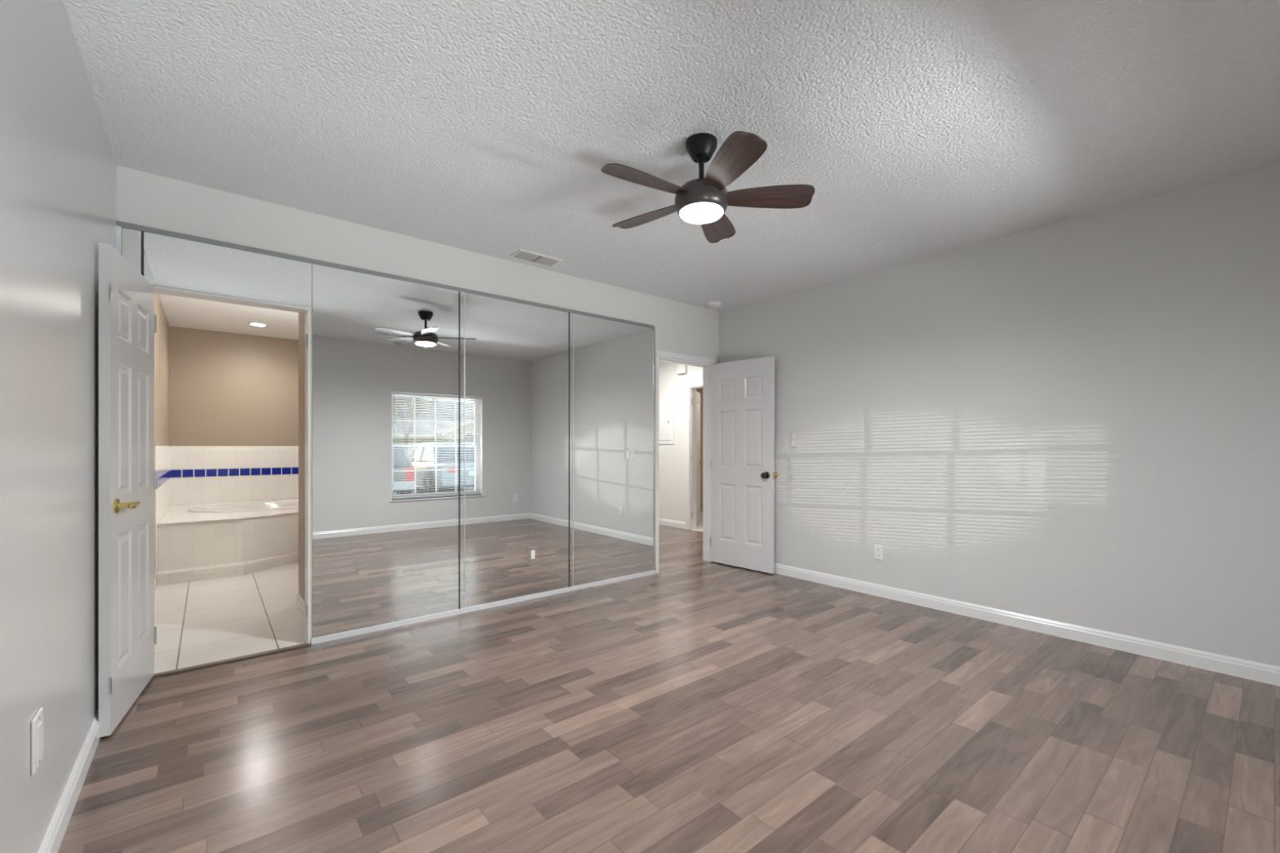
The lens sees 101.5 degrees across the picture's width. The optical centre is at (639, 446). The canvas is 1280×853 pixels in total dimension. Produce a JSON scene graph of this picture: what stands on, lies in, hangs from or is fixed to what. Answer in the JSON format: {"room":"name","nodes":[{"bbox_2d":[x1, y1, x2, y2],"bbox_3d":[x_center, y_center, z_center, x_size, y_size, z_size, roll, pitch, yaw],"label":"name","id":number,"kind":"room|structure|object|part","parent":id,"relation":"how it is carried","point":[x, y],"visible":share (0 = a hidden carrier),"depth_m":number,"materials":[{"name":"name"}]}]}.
{"room":"empty bedroom","nodes":[
{"label":"empty bedroom","id":0,"kind":"room"},
{"bbox_2d":[0,0,168,852],"bbox_3d":[-2.750,-0.060,2.684,0.120,2.690,9.000,0,0,-40],"label":"wall","id":1,"kind":"structure","parent":0,"point":[58,166],"depth_m":1.50,"materials":[{"name":"grey paint"}]},
{"bbox_2d":[31,706,43,775],"bbox_3d":[-1.600,0.780,1.390,0.010,0.142,0.097,0,0,-40],"label":"wall outlet","id":2,"kind":"object","parent":1,"relation":"attached to","point":[37,723],"visible":1,"depth_m":1.37,"materials":[{"name":"white plastic"}]},
{"bbox_2d":[36,720,42,759],"bbox_3d":[-1.597,0.780,1.392,0.004,0.083,0.044,0,0,-40],"label":"receptacle","id":3,"kind":"object","parent":2,"relation":"attached to","point":[39,723],"depth_m":1.38,"materials":[{"name":"white plastic"}]},
{"bbox_2d":[37,708,100,852],"bbox_3d":[-1.286,1.139,1.014,0.015,0.092,4.160,0,0,-40],"label":"baseboard","id":4,"kind":"structure","parent":1,"relation":"attached to","point":[52,840],"depth_m":1.69,"materials":[{"name":"white paint"}]},
{"bbox_2d":[154,445,170,586],"bbox_3d":[-4.771,0.590,5.242,0.016,1.190,2.218,0,0,-40],"label":"wall tile","id":5,"kind":"structure","parent":1,"relation":"attached to","point":[162,453],"depth_m":4.85,"materials":[{"name":"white tile"}]},
{"bbox_2d":[168,325,298,446],"bbox_3d":[-4.658,-0.060,6.865,2.255,2.690,0.120,0,0,-40],"label":"wall","id":6,"kind":"structure","parent":0,"point":[226,388],"depth_m":6.46,"materials":[{"name":"beige paint"}]},
{"bbox_2d":[170,445,298,505],"bbox_3d":[-4.615,0.590,6.813,2.255,1.190,0.016,0,0,-40],"label":"wall tile","id":7,"kind":"structure","parent":6,"relation":"attached to","point":[199,474],"depth_m":6.46,"materials":[{"name":"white tile"}]},
{"bbox_2d":[298,312,305,602],"bbox_3d":[-2.243,-0.060,3.633,0.120,2.690,0.860,0,0,-40],"label":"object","id":8,"kind":"structure","parent":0,"point":[301,316],"depth_m":3.76,"materials":[{"name":"beige paint"}]},
{"bbox_2d":[296,591,305,620],"bbox_3d":[-2.295,1.139,3.590,0.015,0.092,0.860,0,0,-40],"label":"baseboard","id":9,"kind":"structure","parent":8,"relation":"attached to","point":[300,603],"depth_m":3.72,"materials":[{"name":"white paint"}]},
{"bbox_2d":[116,165,719,644],"bbox_3d":[-0.471,-0.060,4.459,5.655,2.690,0.120,0,0,-40],"label":"wall","id":10,"kind":"structure","parent":0,"point":[146,199],"depth_m":3.39,"materials":[{"name":"white paint"}]},
{"bbox_2d":[115,226,120,253],"bbox_3d":[-2.604,0.026,2.614,0.016,2.249,0.014,0,0,-40],"label":"channel","id":11,"kind":"object","parent":10,"relation":"attached to","point":[117,228],"visible":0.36,"depth_m":2.61,"materials":[{"name":"silver metal"}]},
{"bbox_2d":[122,227,141,273],"bbox_3d":[-2.570,0.032,2.647,0.070,2.283,0.006,0,0,-40],"label":"wall mirror","id":12,"kind":"object","parent":10,"relation":"attached to","point":[131,238],"visible":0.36,"depth_m":2.65,"materials":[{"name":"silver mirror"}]},
{"bbox_2d":[141,231,311,307],"bbox_3d":[-2.257,-0.972,2.903,0.742,0.276,0.007,0,0,-40],"label":"wall mirror","id":13,"kind":"object","parent":10,"relation":"attached to","point":[168,261],"visible":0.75,"depth_m":2.87,"materials":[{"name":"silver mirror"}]},
{"bbox_2d":[153,285,310,643],"bbox_3d":[-2.287,0.177,2.959,0.705,2.015,0.124,0,0,-40],"label":"door frame","id":14,"kind":"structure","parent":10,"relation":"attached to","point":[158,290],"depth_m":3.13,"materials":[{"name":"white paint"}]},
{"bbox_2d":[98,242,156,737],"bbox_3d":[-2.316,0.175,2.420,0.098,1.995,0.674,0,0,-32],"label":"door","id":15,"kind":"structure","parent":14,"relation":"in","point":[127,320],"depth_m":2.27,"materials":[{"name":"white paint"}]},
{"bbox_3d":[-2.156,0.973,2.130,0.006,0.068,0.011,0,0,-32],"label":"hinge plate","id":16,"kind":"part","parent":15,"relation":"part of","materials":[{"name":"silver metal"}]},
{"bbox_3d":[-2.156,-0.627,2.130,0.006,0.068,0.011,0,0,-32],"label":"hinge plate","id":17,"kind":"part","parent":15,"relation":"part of","materials":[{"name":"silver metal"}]},
{"bbox_3d":[-2.159,0.248,2.199,0.063,0.062,0.062,0,0,-32],"label":"lever handle","id":18,"kind":"part","parent":15,"relation":"part of","materials":[{"name":"gold metal"}]},
{"bbox_2d":[115,220,654,328],"bbox_3d":[-1.239,-1.111,3.739,3.555,0.026,0.013,0,0,-40],"label":"channel","id":19,"kind":"object","parent":10,"relation":"attached to","point":[123,224],"visible":1,"depth_m":3.25,"materials":[{"name":"grey metal"}]},
{"bbox_2d":[312,263,458,638],"bbox_3d":[-1.626,0.024,3.425,0.886,2.267,0.006,0,0,-40],"label":"mirrored closet door","id":20,"kind":"structure","parent":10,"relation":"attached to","point":[385,350],"depth_m":3.39,"materials":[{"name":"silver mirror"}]},
{"bbox_2d":[458,291,568,608],"bbox_3d":[-0.934,0.024,3.994,0.908,2.267,0.007,0,0,-40],"label":"mirrored closet door","id":21,"kind":"structure","parent":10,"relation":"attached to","point":[513,357],"depth_m":3.96,"materials":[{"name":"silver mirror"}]},
{"bbox_2d":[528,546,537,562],"bbox_3d":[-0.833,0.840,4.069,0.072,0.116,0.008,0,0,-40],"label":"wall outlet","id":22,"kind":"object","parent":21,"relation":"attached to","point":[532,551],"visible":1,"depth_m":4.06,"materials":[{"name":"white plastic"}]},
{"bbox_2d":[531,550,534,559],"bbox_3d":[-0.832,0.840,4.067,0.033,0.068,0.003,0,0,-40],"label":"receptacle","id":23,"kind":"object","parent":22,"relation":"attached to","point":[532,551],"depth_m":4.07,"materials":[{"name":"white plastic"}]},
{"bbox_2d":[568,312,653,586],"bbox_3d":[-0.230,0.024,4.574,0.920,2.267,0.007,0,0,-40],"label":"mirrored closet door","id":24,"kind":"structure","parent":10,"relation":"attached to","point":[611,362],"depth_m":4.54,"materials":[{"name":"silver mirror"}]},
{"bbox_2d":[653,328,655,570],"bbox_3d":[0.134,0.026,4.870,0.012,2.249,0.014,0,0,-40],"label":"channel","id":25,"kind":"object","parent":10,"relation":"attached to","point":[654,328],"visible":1,"depth_m":4.87,"materials":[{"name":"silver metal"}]},
{"bbox_2d":[655,349,717,573],"bbox_3d":[0.431,0.141,5.192,0.841,2.088,0.136,0,0,-40],"label":"door frame","id":26,"kind":"structure","parent":10,"relation":"attached to","point":[706,367],"depth_m":5.39,"materials":[{"name":"white paint"}]},
{"bbox_2d":[710,355,777,573],"bbox_3d":[0.983,0.168,5.102,0.156,2.010,0.736,0,0,-43],"label":"door","id":27,"kind":"structure","parent":26,"relation":"in","point":[743,473],"depth_m":5.05,"materials":[{"name":"white paint"}]},
{"bbox_3d":[1.157,0.268,4.848,0.063,0.066,0.066,0,0,-43],"label":"knob","id":28,"kind":"part","parent":27,"relation":"part of","materials":[{"name":"black metal"}]},
{"bbox_2d":[57,511,1279,852],"bbox_3d":[0.224,1.234,5.187,7.655,0.102,8.680,0,0,-40],"label":"floor","id":29,"kind":"structure","parent":0,"point":[695,704],"depth_m":2.15,"materials":[{"name":"brown wood"}]},
{"bbox_2d":[156,498,298,586],"bbox_3d":[-3.920,0.868,5.979,2.240,0.630,2.154,0,0,-40],"label":"bathtub","id":30,"kind":"object","parent":29,"relation":"on","point":[197,542],"visible":0.54,"depth_m":4.92,"materials":[{"name":"white ceramic"}]},
{"bbox_3d":[-3.510,0.676,5.528,0.242,0.014,2.376,0,0,32],"label":"rim trim","id":31,"kind":"part","parent":30,"relation":"part of","materials":[{"name":"white plastic"}]},
{"bbox_2d":[187,498,298,512],"bbox_3d":[-4.096,0.875,6.149,1.849,0.427,1.061,0,0,-40],"label":"basin","id":32,"kind":"object","parent":30,"relation":"in","point":[280,504],"depth_m":5.99,"materials":[{"name":"white ceramic"}]},
{"bbox_2d":[151,642,311,678],"bbox_3d":[-2.291,1.181,2.869,0.825,0.008,0.042,0,0,-40],"label":"threshold","id":33,"kind":"object","parent":29,"relation":"on","point":[203,665],"visible":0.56,"depth_m":2.88,"materials":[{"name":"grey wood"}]},
{"bbox_2d":[311,570,655,644],"bbox_3d":[-0.917,1.168,4.005,2.731,0.034,0.013,0,0,-40],"label":"channel","id":34,"kind":"object","parent":29,"relation":"on","point":[353,633],"visible":1,"depth_m":3.72,"materials":[{"name":"silver metal"}]},
{"bbox_2d":[62,0,1279,340],"bbox_3d":[-0.522,-1.480,4.520,5.895,0.150,9.000,0,0,-40],"label":"ceiling","id":35,"kind":"structure","parent":0,"point":[918,129],"depth_m":2.22,"materials":[{"name":"white paint"}]},
{"bbox_2d":[248,322,268,326],"bbox_3d":[-4.399,-1.401,6.029,0.190,0.007,0.190,0,0,-40],"label":"recessed light","id":36,"kind":"object","parent":35,"relation":"in","point":[255,324],"visible":1,"depth_m":6.01,"materials":[{"name":"white glass"}]},
{"bbox_2d":[510,248,563,266],"bbox_3d":[-0.769,-1.398,3.896,0.350,0.014,0.170,0,0,-40],"label":"ceiling vent","id":37,"kind":"object","parent":35,"relation":"in","point":[524,255],"visible":1,"depth_m":3.87,"materials":[{"name":"white metal"}]},
{"bbox_2d":[600,131,814,243],"bbox_3d":[0.258,-1.231,2.409,0.969,0.348,0.984,0,0,-40],"label":"ceiling fan","id":38,"kind":"object","parent":35,"relation":"hanging from","point":[704,201],"visible":1,"depth_m":2.35,"materials":[{"name":"brown wood"}]},
{"bbox_3d":[0.034,-1.146,2.252,0.418,0.010,0.156,0,13,-34],"label":"fan blade","id":39,"kind":"part","parent":38,"relation":"part of","materials":[{"name":"brown wood"}]},
{"bbox_3d":[0.050,-1.146,2.603,0.418,0.010,0.156,0,13,38],"label":"fan blade","id":40,"kind":"part","parent":38,"relation":"part of","materials":[{"name":"brown wood"}]},
{"bbox_3d":[0.284,-1.069,2.416,0.198,0.024,0.198,0,0,-40],"label":"lamp shade","id":41,"kind":"part","parent":38,"relation":"part of","materials":[{"name":"white glass"}]},
{"bbox_3d":[0.389,-1.146,2.696,0.156,0.010,0.418,-14,-5,20],"label":"fan blade","id":42,"kind":"part","parent":38,"relation":"part of","materials":[{"name":"brown wood"}]},
{"bbox_3d":[0.363,-1.146,2.128,0.156,0.010,0.418,13,-4,-15],"label":"fan blade","id":43,"kind":"part","parent":38,"relation":"part of","materials":[{"name":"brown wood"}]},
{"bbox_3d":[0.583,-1.146,2.403,0.418,0.010,0.156,0,-13,3],"label":"fan blade","id":44,"kind":"part","parent":38,"relation":"part of","materials":[{"name":"brown wood"}]},
{"bbox_2d":[706,301,721,308],"bbox_3d":[0.729,-1.385,5.137,0.136,0.039,0.136,0,0,-40],"label":"smoke detector","id":45,"kind":"object","parent":35,"relation":"attached to","point":[714,304],"visible":1,"depth_m":5.09,"materials":[{"name":"white plastic"}]},
{"bbox_2d":[658,361,702,522],"bbox_3d":[0.796,-0.060,7.460,0.120,2.690,3.140,0,0,-40],"label":"wall","id":46,"kind":"structure","parent":0,"point":[671,384],"depth_m":7.73,"materials":[{"name":"white paint"}]},
{"bbox_2d":[658,399,674,444],"bbox_3d":[0.326,-0.365,7.915,0.027,0.660,0.520,0,0,-40],"label":"electrical panel","id":47,"kind":"object","parent":46,"relation":"attached to","point":[666,407],"visible":0.59,"depth_m":7.82,"materials":[{"name":"white plastic"}]},
{"bbox_3d":[0.324,-0.365,7.914,0.008,0.540,0.400,0,0,-40],"label":"panel door","id":48,"kind":"part","parent":47,"relation":"part of","materials":[{"name":"white plastic"}]},
{"bbox_2d":[658,518,684,528],"bbox_3d":[0.237,1.139,8.033,0.015,0.092,1.305,0,0,-40],"label":"baseboard","id":49,"kind":"structure","parent":46,"relation":"attached to","point":[661,522],"depth_m":7.74,"materials":[{"name":"white paint"}]},
{"bbox_2d":[676,364,687,374],"bbox_3d":[0.606,-1.116,7.562,0.045,0.138,0.170,0,0,-40],"label":"door chime","id":50,"kind":"object","parent":46,"relation":"attached to","point":[682,369],"visible":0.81,"depth_m":7.53,"materials":[{"name":"white plastic"}]},
{"bbox_2d":[684,380,702,529],"bbox_3d":[1.003,0.133,7.197,0.136,2.105,0.960,0,0,-40],"label":"door frame","id":51,"kind":"structure","parent":46,"relation":"attached to","point":[694,388],"depth_m":7.49,"materials":[{"name":"white paint"}]},
{"bbox_2d":[691,388,702,528],"bbox_3d":[0.851,0.173,7.795,0.093,2.000,0.708,0,0,16],"label":"door","id":52,"kind":"structure","parent":46,"relation":"in","point":[698,394],"depth_m":7.91,"materials":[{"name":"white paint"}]},
{"bbox_2d":[696,387,702,511],"bbox_3d":[1.632,-0.060,8.019,1.880,2.690,3.100,0,0,-40],"label":"wall","id":53,"kind":"structure","parent":0,"point":[700,390],"depth_m":9.47,"materials":[{"name":"beige paint"}]},
{"bbox_2d":[719,163,1279,666],"bbox_3d":[2.256,-0.060,3.804,0.120,2.690,4.360,0,0,-40],"label":"wall","id":54,"kind":"structure","parent":0,"point":[1076,420],"depth_m":3.25,"materials":[{"name":"white paint"}]},
{"bbox_2d":[791,433,796,446],"bbox_3d":[1.393,-0.059,4.738,0.022,0.117,0.042,0,0,-40],"label":"remote holder","id":55,"kind":"object","parent":54,"relation":"attached to","point":[793,443],"visible":1,"depth_m":4.73,"materials":[{"name":"white plastic"}]},
{"bbox_2d":[874,544,883,560],"bbox_3d":[1.891,0.840,4.145,0.008,0.116,0.072,0,0,-40],"label":"wall outlet","id":56,"kind":"object","parent":54,"relation":"attached to","point":[878,549],"visible":1,"depth_m":4.14,"materials":[{"name":"white plastic"}]},
{"bbox_2d":[774,563,1279,686],"bbox_3d":[2.140,1.139,3.838,0.015,0.092,4.160,0,0,-40],"label":"baseboard","id":57,"kind":"structure","parent":54,"relation":"attached to","point":[1244,668],"depth_m":3.23,"materials":[{"name":"white paint"}]}
]}

